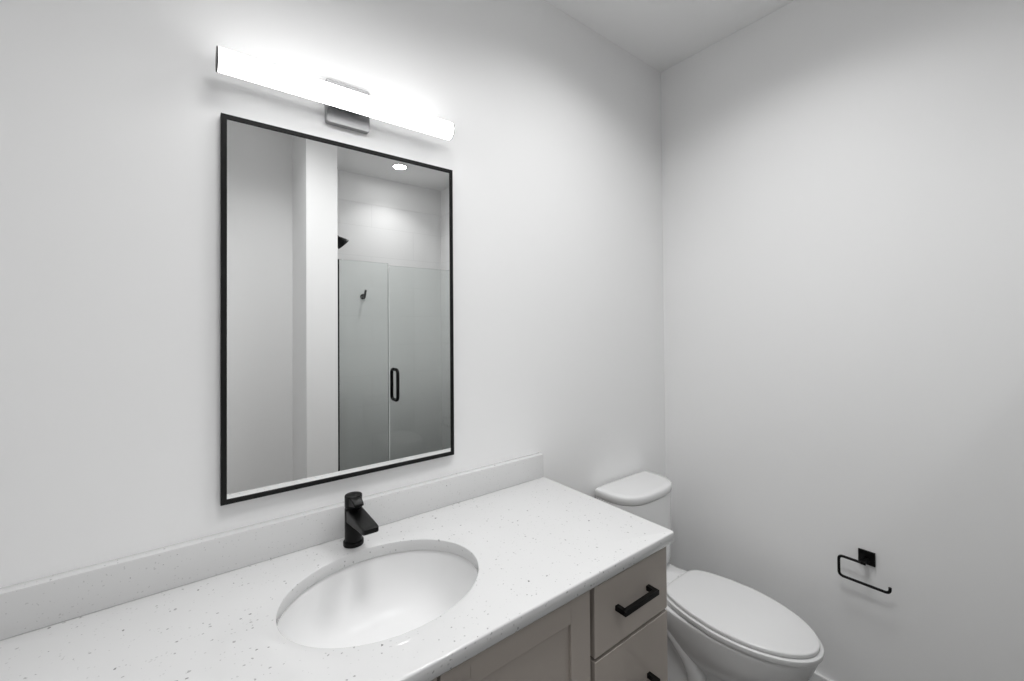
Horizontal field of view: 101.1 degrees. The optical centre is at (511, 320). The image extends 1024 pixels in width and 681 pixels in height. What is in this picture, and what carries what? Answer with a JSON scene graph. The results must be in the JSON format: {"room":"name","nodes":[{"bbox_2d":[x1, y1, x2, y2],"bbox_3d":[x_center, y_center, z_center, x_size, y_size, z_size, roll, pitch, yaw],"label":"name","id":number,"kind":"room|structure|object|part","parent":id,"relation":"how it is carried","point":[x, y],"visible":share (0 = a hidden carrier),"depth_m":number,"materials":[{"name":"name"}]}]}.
{"room":"bathroom","nodes":[
{"label":"bathroom","id":0,"kind":"room"},
{"bbox_2d":[0,0,665,587],"bbox_3d":[-0.274,0.109,1.391,2.761,2.722,0.120,0,-1,-38],"label":"wall","id":1,"kind":"structure","parent":0,"point":[110,110],"depth_m":1.01,"materials":[{"name":"white paint"}]},
{"bbox_2d":[0,453,542,639],"bbox_3d":[-0.451,0.541,1.152,1.413,0.085,0.028,0,-1,-38],"label":"backsplash","id":2,"kind":"structure","parent":1,"relation":"attached to","point":[28,606],"depth_m":0.96,"materials":[{"name":"white stone"}]},
{"bbox_2d":[215,46,454,140],"bbox_3d":[-0.439,-0.594,1.144,0.598,0.120,0.088,0,-1,-38],"label":"vanity light","id":3,"kind":"object","parent":1,"relation":"attached to","point":[348,107],"visible":1,"depth_m":1.11,"materials":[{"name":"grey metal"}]},
{"bbox_3d":[-0.444,-0.587,1.150,0.592,0.049,0.038,0,-1,-38],"label":"rail","id":4,"kind":"part","parent":3,"relation":"part of","materials":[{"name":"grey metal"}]},
{"bbox_2d":[220,113,453,505],"bbox_3d":[-0.439,-0.028,1.177,0.618,0.917,0.019,0,-1,-38],"label":"wall mirror","id":5,"kind":"object","parent":1,"relation":"attached to","point":[337,331],"visible":1,"depth_m":1.12,"materials":[{"name":"black mirror"}]},
{"bbox_2d":[545,0,793,71],"bbox_3d":[0.474,-1.294,0.420,2.761,0.050,2.610,0,-1,-38],"label":"ceiling","id":6,"kind":"structure","parent":0,"point":[662,34],"depth_m":1.76,"materials":[{"name":"white paint"}]},
{"bbox_2d":[661,0,1023,680],"bbox_3d":[1.568,0.093,1.162,0.120,2.722,2.490,0,-1,-38],"label":"wall","id":7,"kind":"structure","parent":0,"point":[843,180],"depth_m":1.49,"materials":[{"name":"white paint"}]},
{"bbox_2d":[808,671,832,680],"bbox_3d":[1.211,1.395,1.514,0.014,0.132,1.460,0,-1,-38],"label":"baseboard","id":8,"kind":"structure","parent":7,"relation":"attached to","point":[816,676],"depth_m":1.58,"materials":[{"name":"white paint"}]},
{"bbox_2d":[837,548,891,593],"bbox_3d":[1.225,0.859,1.462,0.054,0.102,0.147,0,-1,-38],"label":"toilet paper holder","id":9,"kind":"object","parent":7,"relation":"attached to","point":[865,557],"visible":1,"depth_m":1.47,"materials":[{"name":"black metal"}]},
{"bbox_3d":[1.222,0.835,1.461,0.046,0.009,0.015,0,-1,-38],"label":"post","id":10,"kind":"part","parent":9,"relation":"part of","materials":[{"name":"black metal"}]},
{"bbox_3d":[1.243,0.831,1.477,0.008,0.047,0.047,0,-1,-38],"label":"mounting plate","id":11,"kind":"part","parent":9,"relation":"part of","materials":[{"name":"black metal"}]},
{"bbox_3d":[0.495,1.478,0.387,2.761,0.050,2.610,0,-1,-38],"label":"floor","id":12,"kind":"structure","parent":0,"visible":0},
{"bbox_2d":[431,547,667,680],"bbox_3d":[-0.275,1.040,0.932,1.393,0.850,0.569,0,-1,-38],"label":"vanity cabinet","id":13,"kind":"object","parent":12,"relation":"on","point":[616,630],"visible":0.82,"depth_m":0.99,"materials":[{"name":"beige paint"}]},
{"bbox_2d":[0,477,673,680],"bbox_3d":[-0.286,0.594,0.942,1.418,0.028,0.558,0,-1,-38],"label":"countertop","id":14,"kind":"structure","parent":13,"relation":"on","point":[536,546],"depth_m":0.86,"materials":[{"name":"white stone"}]},
{"bbox_2d":[343,491,378,548],"bbox_3d":[-0.380,0.518,1.056,0.051,0.128,0.162,0,-1,-38],"label":"faucet","id":15,"kind":"object","parent":14,"relation":"on","point":[358,522],"visible":1,"depth_m":1.07,"materials":[{"name":"black metal"}]},
{"bbox_3d":[-0.407,0.469,1.091,0.043,0.030,0.068,0,-1,-38],"label":"handle","id":16,"kind":"part","parent":15,"relation":"part of","materials":[{"name":"black metal"}]},
{"bbox_3d":[-0.375,0.504,1.050,0.041,0.032,0.147,0,-1,-38],"label":"spout","id":17,"kind":"part","parent":15,"relation":"part of","materials":[{"name":"black metal"}]},
{"bbox_2d":[277,550,477,647],"bbox_3d":[-0.276,0.700,0.931,0.484,0.180,0.399,0,-1,-38],"label":"sink","id":18,"kind":"object","parent":14,"relation":"in","point":[383,597],"visible":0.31,"depth_m":1.06,"materials":[{"name":"white ceramic"}]},
{"bbox_3d":[0.024,0.987,0.860,0.385,0.726,0.020,0,-1,-38],"label":"door","id":19,"kind":"part","parent":13,"relation":"part of","materials":[{"name":"beige paint"}]},
{"bbox_3d":[0.022,0.981,0.862,0.269,0.621,0.008,0,-1,-38],"label":"panel","id":20,"kind":"part","parent":13,"relation":"part of","materials":[{"name":"beige paint"}]},
{"bbox_3d":[0.303,0.707,1.080,0.295,0.166,0.020,0,-1,-38],"label":"drawer","id":21,"kind":"part","parent":13,"relation":"part of","materials":[{"name":"beige paint"}]},
{"bbox_3d":[0.305,0.934,1.077,0.295,0.270,0.020,0,-1,-38],"label":"drawer","id":22,"kind":"part","parent":13,"relation":"part of","materials":[{"name":"beige paint"}]},
{"bbox_3d":[0.315,0.701,1.056,0.138,0.012,0.032,0,-1,-38],"label":"handle","id":23,"kind":"part","parent":13,"relation":"part of","materials":[{"name":"black metal"}]},
{"bbox_3d":[0.317,0.928,1.054,0.138,0.012,0.032,0,-1,-38],"label":"handle","id":24,"kind":"part","parent":13,"relation":"part of","materials":[{"name":"black metal"}]},
{"bbox_2d":[595,471,823,680],"bbox_3d":[0.710,1.080,1.574,0.376,0.770,0.744,0,-1,-38],"label":"toilet","id":25,"kind":"object","parent":12,"relation":"on","point":[719,628],"visible":0.66,"depth_m":1.48,"materials":[{"name":"glazed white ceramic"},{"name":"plastic"}]},
{"bbox_3d":[0.542,0.892,1.796,0.361,0.317,0.184,0,-1,-38],"label":"tank","id":26,"kind":"part","parent":25,"relation":"part of","materials":[{"name":"white ceramic"}]},
{"bbox_3d":[0.540,0.716,1.798,0.363,0.033,0.192,0,-1,-38],"label":"tank lid","id":27,"kind":"part","parent":25,"relation":"part of","materials":[{"name":"white ceramic"}]},
{"bbox_3d":[0.729,1.261,1.582,0.328,0.408,0.717,0,-1,-38],"label":"bowl","id":28,"kind":"part","parent":25,"relation":"part of","materials":[{"name":"white ceramic"}]},
{"bbox_3d":[0.802,1.024,1.488,0.320,0.014,0.474,0,-1,-38],"label":"seat lid","id":29,"kind":"part","parent":25,"relation":"part of","materials":[{"name":"white plastic"}]},
{"bbox_3d":[0.803,1.042,1.486,0.335,0.019,0.491,0,-1,-38],"label":"seat","id":30,"kind":"part","parent":25,"relation":"part of","materials":[{"name":"white plastic"}]}
]}

